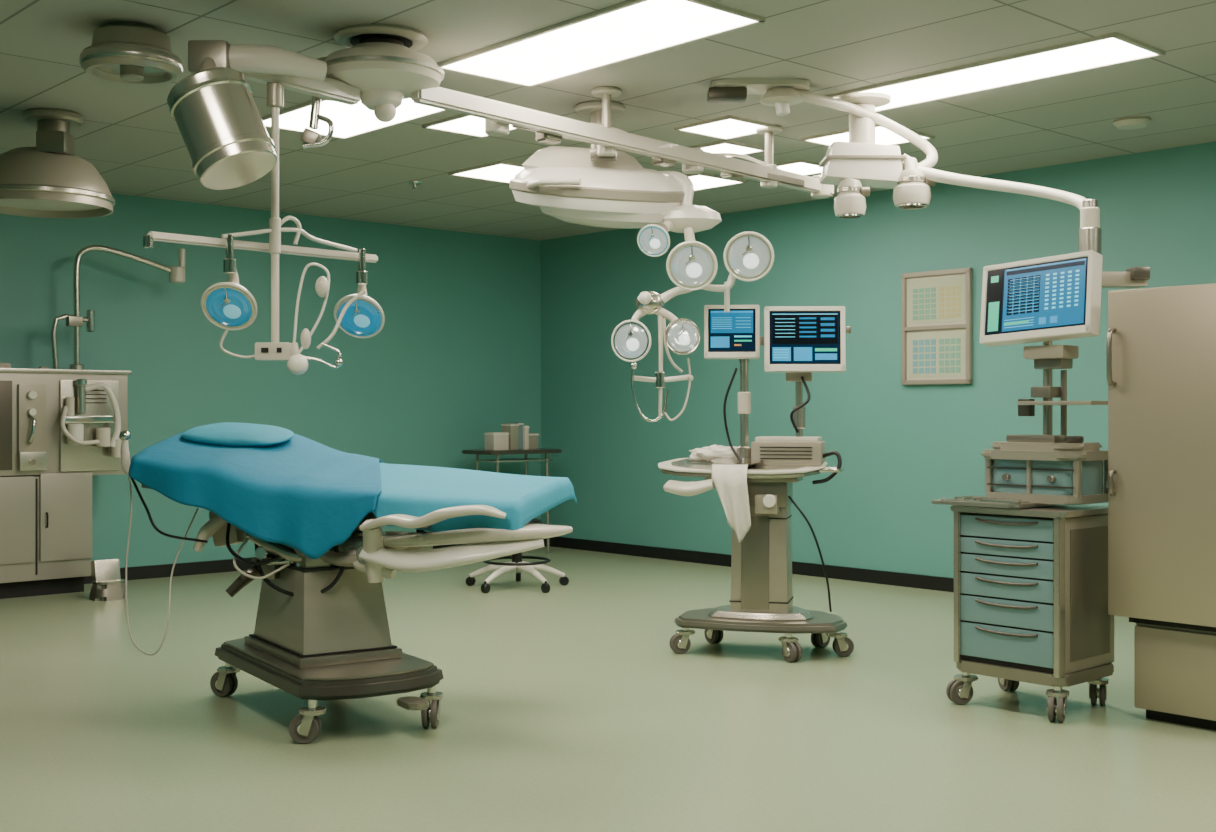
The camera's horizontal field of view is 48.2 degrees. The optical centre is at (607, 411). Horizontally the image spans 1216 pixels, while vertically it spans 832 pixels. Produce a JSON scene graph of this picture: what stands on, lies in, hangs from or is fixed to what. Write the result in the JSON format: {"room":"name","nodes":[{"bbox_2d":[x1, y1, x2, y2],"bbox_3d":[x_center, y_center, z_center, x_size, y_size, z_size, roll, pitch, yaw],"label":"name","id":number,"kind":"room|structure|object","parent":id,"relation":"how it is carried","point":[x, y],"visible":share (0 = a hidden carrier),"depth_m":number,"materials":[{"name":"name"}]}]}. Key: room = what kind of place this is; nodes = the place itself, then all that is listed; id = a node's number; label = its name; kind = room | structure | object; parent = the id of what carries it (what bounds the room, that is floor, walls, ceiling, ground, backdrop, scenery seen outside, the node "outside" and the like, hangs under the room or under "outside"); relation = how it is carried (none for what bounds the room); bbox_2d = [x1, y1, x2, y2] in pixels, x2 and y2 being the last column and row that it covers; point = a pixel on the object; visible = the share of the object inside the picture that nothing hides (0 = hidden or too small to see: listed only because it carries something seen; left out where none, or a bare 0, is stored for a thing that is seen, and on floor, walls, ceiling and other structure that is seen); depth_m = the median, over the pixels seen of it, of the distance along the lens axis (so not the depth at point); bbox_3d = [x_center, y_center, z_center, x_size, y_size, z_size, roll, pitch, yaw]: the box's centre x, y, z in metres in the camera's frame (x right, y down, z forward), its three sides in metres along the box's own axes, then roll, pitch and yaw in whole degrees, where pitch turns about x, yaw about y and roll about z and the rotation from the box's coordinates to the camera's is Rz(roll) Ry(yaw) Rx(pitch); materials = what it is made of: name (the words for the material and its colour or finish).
{"room":"operating room","nodes":[
{"label":"operating room","id":0,"kind":"room"},
{"bbox_2d":[0,193,540,567],"bbox_3d":[-4.469,-0.190,10.008,10.200,3.000,0.100,0,0,-42],"label":"wall","id":1,"kind":"structure","parent":0,"point":[455,358],"depth_m":11.46,"materials":[{"name":"teal paint"}]},
{"bbox_2d":[84,541,502,583],"bbox_3d":[-4.429,1.260,9.965,10.200,0.100,0.023,0,0,-42],"label":"baseboard","id":2,"kind":"structure","parent":1,"relation":"attached to","point":[216,566],"depth_m":10.89,"materials":[{"name":"black rubber"}]},
{"bbox_2d":[0,546,1215,831],"bbox_3d":[-0.200,1.360,5.308,10.400,0.100,12.800,0,0,-42],"label":"floor","id":3,"kind":"structure","parent":0,"point":[571,707],"depth_m":5.59,"materials":[{"name":"green laminate"}]},
{"bbox_2d":[0,245,184,598],"bbox_3d":[-4.019,0.030,9.860,1.927,2.560,0.686,0,0,-42],"label":"tall cabinet","id":4,"kind":"object","parent":3,"relation":"on","point":[60,428],"visible":1,"depth_m":9.69,"materials":[{"name":"beige metal"}]},
{"bbox_2d":[111,438,121,457],"bbox_3d":[-3.570,0.263,9.893,0.080,0.140,0.080,0,0,-42],"label":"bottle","id":5,"kind":"object","parent":4,"relation":"on","point":[115,442],"depth_m":9.86,"materials":[{"name":"beige plastic"}]},
{"bbox_2d":[89,559,127,600],"bbox_3d":[-3.501,1.174,9.537,0.240,0.272,0.220,0,0,-42],"label":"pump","id":6,"kind":"object","parent":3,"relation":"on","point":[107,583],"visible":0.93,"depth_m":9.50,"materials":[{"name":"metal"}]},
{"bbox_2d":[119,422,576,743],"bbox_3d":[-1.175,0.679,5.954,2.180,1.257,1.186,0,0,16],"label":"table","id":7,"kind":"object","parent":3,"relation":"on","point":[322,632],"visible":1,"depth_m":5.76,"materials":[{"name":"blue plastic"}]},
{"bbox_2d":[181,422,293,446],"bbox_3d":[-1.740,0.106,6.393,0.539,0.112,0.312,0,0,16],"label":"pillow","id":8,"kind":"object","parent":7,"relation":"on","point":[228,434],"depth_m":6.30,"materials":[{"name":"blue fabric"}]},
{"bbox_2d":[462,448,561,553],"bbox_3d":[-0.880,0.828,12.497,0.860,0.965,0.500,0,0,-42],"label":"side table","id":9,"kind":"object","parent":3,"relation":"on","point":[477,452],"visible":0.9,"depth_m":12.40,"materials":[{"name":"metal"}]},
{"bbox_2d":[484,422,538,449],"bbox_3d":[-0.877,0.220,12.487,0.528,0.250,0.168,0,0,-42],"label":"boxes","id":10,"kind":"object","parent":9,"relation":"on","point":[513,436],"visible":0.99,"depth_m":12.40,"materials":[{"name":"beige cardboard"}]},
{"bbox_2d":[471,458,552,461],"bbox_3d":[-0.880,0.443,12.497,0.700,0.015,0.400,0,0,-42],"label":"shelf","id":11,"kind":"object","parent":9,"relation":"attached to","point":[477,459],"depth_m":12.41,"materials":[{"name":"metal"}]},
{"bbox_2d":[466,519,568,592],"bbox_3d":[-0.684,1.055,10.181,0.779,0.510,0.749,0,0,0],"label":"stool","id":12,"kind":"object","parent":3,"relation":"on","point":[499,568],"visible":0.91,"depth_m":10.11,"materials":[{"name":"white plastic"}]},
{"bbox_2d":[543,537,556,546],"bbox_3d":[-0.670,1.260,13.198,0.250,0.100,0.250,0,0,-42],"label":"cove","id":13,"kind":"object","parent":3,"relation":"on","point":[553,540],"visible":0.18,"depth_m":13.23,"materials":[{"name":"black rubber"}]},
{"bbox_2d":[658,305,853,661],"bbox_3d":[0.794,0.364,7.406,1.084,1.892,0.621,0,0,14],"label":"cart","id":14,"kind":"object","parent":3,"relation":"on","point":[753,484],"visible":1,"depth_m":7.28,"materials":[{"name":"metal"}]},
{"bbox_2d":[712,464,750,541],"bbox_3d":[0.658,0.482,7.234,0.236,0.404,0.208,0,0,14],"label":"towel","id":15,"kind":"object","parent":14,"relation":"hanging from","point":[732,482],"depth_m":7.17,"materials":[{"name":"white fabric"}]},
{"bbox_2d":[709,310,753,350],"bbox_3d":[0.673,-0.443,7.388,0.244,0.223,0.020,0,0,4],"label":"screen","id":16,"kind":"object","parent":14,"relation":"on","point":[733,330],"depth_m":7.39,"materials":[{"name":"blue glass"}]},
{"bbox_2d":[711,457,762,466],"bbox_3d":[0.698,0.272,7.347,0.280,0.058,0.278,0,0,14],"label":"tray","id":17,"kind":"object","parent":14,"relation":"on","point":[715,461],"depth_m":7.33,"materials":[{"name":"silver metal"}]},
{"bbox_2d":[658,458,827,481],"bbox_3d":[0.737,0.312,7.447,0.920,0.125,0.608,0,0,0],"label":"tray","id":18,"kind":"object","parent":14,"relation":"on","point":[713,469],"depth_m":7.27,"materials":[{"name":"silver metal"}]},
{"bbox_2d":[771,312,839,362],"bbox_3d":[1.055,-0.398,7.283,0.366,0.273,0.018,0,0,2],"label":"screen","id":19,"kind":"object","parent":14,"relation":"on","point":[796,337],"depth_m":7.28,"materials":[{"name":"black glass"}]},
{"bbox_2d":[931,250,1113,721],"bbox_3d":[1.872,0.300,6.102,0.557,2.019,0.650,0,0,-42],"label":"cart","id":20,"kind":"object","parent":3,"relation":"on","point":[1031,559],"visible":1,"depth_m":5.96,"materials":[{"name":"metal"}]},
{"bbox_2d":[931,495,1061,508],"bbox_3d":[1.758,0.398,6.141,0.440,0.034,0.440,0,0,-42],"label":"tray","id":21,"kind":"object","parent":20,"relation":"on","point":[982,501],"depth_m":5.98,"materials":[{"name":"silver metal"}]},
{"bbox_2d":[979,250,1102,368],"bbox_3d":[1.953,-0.452,6.155,0.464,0.514,0.516,0,0,0],"label":"monitor","id":22,"kind":"object","parent":20,"relation":"on","point":[1046,300],"depth_m":6.11,"materials":[{"name":"metal"}]},
{"bbox_2d":[1017,401,1107,404],"bbox_3d":[2.046,-0.040,6.091,0.200,0.018,0.360,0,0,-42],"label":"shelf","id":23,"kind":"object","parent":20,"relation":"attached to","point":[1018,402],"depth_m":5.99,"materials":[{"name":"metal"}]},
{"bbox_2d":[1106,283,1215,729],"bbox_3d":[2.644,0.393,5.756,0.765,1.835,0.790,0,0,-42],"label":"storage cabinet","id":24,"kind":"object","parent":3,"relation":"on","point":[1161,345],"visible":1,"depth_m":5.65,"materials":[{"name":"metal"}]},
{"bbox_2d":[0,0,1215,239],"bbox_3d":[-0.200,-1.740,5.308,10.400,0.100,12.800,0,0,-42],"label":"ceiling","id":25,"kind":"structure","parent":0,"point":[129,133],"depth_m":7.17,"materials":[{"name":"tile"}]},
{"bbox_2d":[0,108,114,217],"bbox_3d":[-3.201,-1.420,7.700,0.770,0.540,0.770,0,0,0],"label":"dome lamp","id":26,"kind":"object","parent":25,"relation":"hanging from","point":[47,179],"depth_m":7.50,"materials":[{"name":"silver metal"}]},
{"bbox_2d":[79,22,182,84],"bbox_3d":[-2.100,-1.580,6.000,0.432,0.220,0.432,0,0,0],"label":"ceiling lamp","id":27,"kind":"object","parent":25,"relation":"attached to","point":[120,52],"depth_m":5.88,"materials":[{"name":"grey metal"}]},
{"bbox_2d":[143,82,384,374],"bbox_3d":[-1.360,-0.772,5.724,0.320,1.235,1.141,0,0,41],"label":"light","id":28,"kind":"object","parent":25,"relation":"hanging from","point":[229,305],"visible":1,"depth_m":5.74,"materials":[{"name":"beige plastic"}]},
{"bbox_2d":[261,99,447,138],"bbox_3d":[-1.448,-1.682,7.686,0.652,0.016,1.202,0,0,-42],"label":"frame","id":29,"kind":"object","parent":25,"relation":"attached to","point":[308,103],"visible":0.39,"depth_m":7.78,"materials":[{"name":"beige plastic"}]},
{"bbox_2d":[263,98,442,136],"bbox_3d":[-1.448,-1.684,7.686,0.610,0.008,1.160,0,0,-42],"label":"diffuser","id":30,"kind":"object","parent":29,"relation":"attached to","point":[348,120],"visible":0.5,"depth_m":7.76,"materials":[{"name":"white plastic"}]},
{"bbox_2d":[408,181,421,188],"bbox_3d":[-1.418,-1.667,9.993,0.100,0.046,0.100,0,0,0],"label":"sprinkler head","id":31,"kind":"object","parent":25,"relation":"attached to","point":[415,183],"visible":1,"depth_m":9.97},
{"bbox_2d":[422,114,517,137],"bbox_3d":[-0.762,-1.682,7.972,0.452,0.016,0.502,0,0,-42],"label":"frame","id":32,"kind":"object","parent":25,"relation":"attached to","point":[428,125],"visible":0.5,"depth_m":7.96,"materials":[{"name":"beige plastic"}]},
{"bbox_2d":[431,116,512,135],"bbox_3d":[-0.762,-1.684,7.972,0.410,0.008,0.460,0,0,-42],"label":"diffuser","id":33,"kind":"object","parent":32,"relation":"attached to","point":[473,125],"visible":0.57,"depth_m":8.00,"materials":[{"name":"white plastic"}]},
{"bbox_2d":[448,161,523,183],"bbox_3d":[-0.702,-1.682,9.579,0.602,0.016,0.602,0,0,-42],"label":"frame","id":34,"kind":"object","parent":25,"relation":"attached to","point":[453,173],"visible":0.5,"depth_m":9.39,"materials":[{"name":"beige plastic"}]},
{"bbox_2d":[456,164,523,181],"bbox_3d":[-0.702,-1.684,9.579,0.560,0.008,0.560,0,0,-42],"label":"diffuser","id":35,"kind":"object","parent":34,"relation":"attached to","point":[501,172],"visible":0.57,"depth_m":9.54,"materials":[{"name":"white plastic"}]},
{"bbox_2d":[167,24,833,198],"bbox_3d":[-0.169,-1.289,6.863,3.152,0.802,3.306,0,0,0],"label":"boom","id":36,"kind":"object","parent":25,"relation":"hanging from","point":[227,141],"depth_m":5.93,"materials":[{"name":"white metal"}]},
{"bbox_2d":[510,100,684,228],"bbox_3d":[-0.047,-1.342,7.480,0.987,0.697,0.875,0,0,0],"label":"ceiling light","id":37,"kind":"object","parent":25,"relation":"attached to","point":[577,185],"visible":0.9,"depth_m":7.22,"materials":[{"name":"beige plastic"}]},
{"bbox_2d":[437,0,764,87],"bbox_3d":[-0.085,-1.682,6.222,0.602,0.016,1.602,0,0,-42],"label":"frame","id":38,"kind":"object","parent":25,"relation":"attached to","point":[757,19],"visible":0.8,"depth_m":6.07,"materials":[{"name":"beige plastic"}]},
{"bbox_2d":[444,0,753,84],"bbox_3d":[-0.085,-1.684,6.222,0.560,0.008,1.560,0,0,-42],"label":"diffuser","id":39,"kind":"object","parent":38,"relation":"attached to","point":[649,25],"visible":1,"depth_m":6.15,"materials":[{"name":"white plastic"}]},
{"bbox_2d":[611,171,773,421],"bbox_3d":[0.446,-0.635,7.284,0.860,1.378,0.509,0,0,0],"label":"lamp","id":40,"kind":"object","parent":25,"relation":"hanging from","point":[691,265],"visible":0.98,"depth_m":7.20,"materials":[{"name":"white plastic"}]},
{"bbox_2d":[686,173,746,190],"bbox_3d":[0.626,-1.682,9.975,0.502,0.016,0.602,0,0,-42],"label":"frame","id":41,"kind":"object","parent":25,"relation":"attached to","point":[739,181],"visible":0.38,"depth_m":9.83,"materials":[{"name":"beige plastic"}]},
{"bbox_2d":[689,175,737,189],"bbox_3d":[0.626,-1.684,9.975,0.460,0.008,0.560,0,0,-42],"label":"diffuser","id":42,"kind":"object","parent":41,"relation":"attached to","point":[699,182],"visible":0.5,"depth_m":9.93,"materials":[{"name":"white plastic"}]},
{"bbox_2d":[690,140,764,157],"bbox_3d":[0.710,-1.682,8.768,0.402,0.016,0.502,0,0,-42],"label":"frame","id":43,"kind":"object","parent":25,"relation":"attached to","point":[762,149],"visible":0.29,"depth_m":8.57,"materials":[{"name":"beige plastic"}]},
{"bbox_2d":[701,144,759,156],"bbox_3d":[0.710,-1.684,8.768,0.360,0.008,0.460,0,0,-42],"label":"diffuser","id":44,"kind":"object","parent":43,"relation":"attached to","point":[722,148],"visible":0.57,"depth_m":8.70,"materials":[{"name":"white plastic"}]},
{"bbox_2d":[674,115,781,139],"bbox_3d":[0.711,-1.682,8.060,0.452,0.016,0.452,0,0,-42],"label":"frame","id":45,"kind":"object","parent":25,"relation":"attached to","point":[679,128],"visible":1,"depth_m":7.95,"materials":[{"name":"beige plastic"}]},
{"bbox_2d":[682,119,763,137],"bbox_3d":[0.711,-1.684,8.060,0.410,0.008,0.410,0,0,-42],"label":"diffuser","id":46,"kind":"object","parent":45,"relation":"attached to","point":[728,128],"visible":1,"depth_m":8.06,"materials":[{"name":"white plastic"}]},
{"bbox_2d":[707,78,809,115],"bbox_3d":[0.772,-1.608,7.000,0.520,0.164,0.220,0,0,0],"label":"ceiling mount","id":47,"kind":"object","parent":25,"relation":"attached to","point":[781,93],"depth_m":6.94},
{"bbox_2d":[775,159,821,175],"bbox_3d":[1.290,-1.682,9.430,0.452,0.016,0.502,0,0,-42],"label":"frame","id":48,"kind":"object","parent":25,"relation":"attached to","point":[800,160],"visible":0.25,"depth_m":9.18,"materials":[{"name":"beige plastic"}]},
{"bbox_2d":[778,163,822,174],"bbox_3d":[1.290,-1.684,9.430,0.410,0.008,0.460,0,0,-42],"label":"diffuser","id":49,"kind":"object","parent":48,"relation":"attached to","point":[799,168],"visible":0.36,"depth_m":9.38,"materials":[{"name":"white plastic"}]},
{"bbox_2d":[800,124,934,146],"bbox_3d":[1.592,-1.682,8.354,0.552,0.016,0.602,0,0,-42],"label":"frame","id":50,"kind":"object","parent":25,"relation":"attached to","point":[928,136],"visible":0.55,"depth_m":8.29,"materials":[{"name":"beige plastic"}]},
{"bbox_2d":[809,127,925,144],"bbox_3d":[1.592,-1.684,8.354,0.510,0.008,0.560,0,0,-42],"label":"diffuser","id":51,"kind":"object","parent":50,"relation":"attached to","point":[883,136],"visible":0.5,"depth_m":8.35,"materials":[{"name":"white plastic"}]},
{"bbox_2d":[795,89,1149,287],"bbox_3d":[1.733,-1.090,6.930,1.653,1.199,1.060,0,0,0],"label":"boom","id":52,"kind":"object","parent":25,"relation":"hanging from","point":[858,165],"depth_m":7.16,"materials":[{"name":"white metal"}]},
{"bbox_2d":[825,32,1164,112],"bbox_3d":[1.863,-1.682,6.843,0.482,0.016,1.702,0,0,-42],"label":"frame","id":53,"kind":"object","parent":25,"relation":"attached to","point":[1158,52],"visible":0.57,"depth_m":6.60,"materials":[{"name":"beige plastic"}]},
{"bbox_2d":[863,38,1154,110],"bbox_3d":[1.863,-1.684,6.843,0.440,0.008,1.660,0,0,-42],"label":"diffuser","id":54,"kind":"object","parent":53,"relation":"attached to","point":[1111,50],"visible":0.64,"depth_m":6.69,"materials":[{"name":"white plastic"}]},
{"bbox_2d":[1113,116,1150,129],"bbox_3d":[3.032,-1.667,7.870,0.210,0.045,0.210,0,0,0],"label":"smoke detector","id":55,"kind":"object","parent":25,"relation":"attached to","point":[1133,122],"visible":1,"depth_m":7.81,"materials":[{"name":"beige plastic"}]},
{"bbox_2d":[541,141,1215,577],"bbox_3d":[3.612,-0.190,8.770,0.105,3.000,12.800,0,0,-42],"label":"wall","id":56,"kind":"structure","parent":0,"point":[901,448],"depth_m":10.57,"materials":[{"name":"teal paint"}]},
{"bbox_2d":[557,537,953,591],"bbox_3d":[3.569,1.260,8.730,0.024,0.100,12.600,0,0,-42],"label":"baseboard","id":57,"kind":"structure","parent":56,"relation":"attached to","point":[800,568],"depth_m":10.96,"materials":[{"name":"black rubber"}]},
{"bbox_2d":[901,267,972,384],"bbox_3d":[2.411,-0.620,9.989,0.040,0.835,0.595,0,0,-42],"label":"chart","id":58,"kind":"object","parent":56,"relation":"attached to","point":[936,306],"visible":1,"depth_m":9.98,"materials":[{"name":"beige paper"}]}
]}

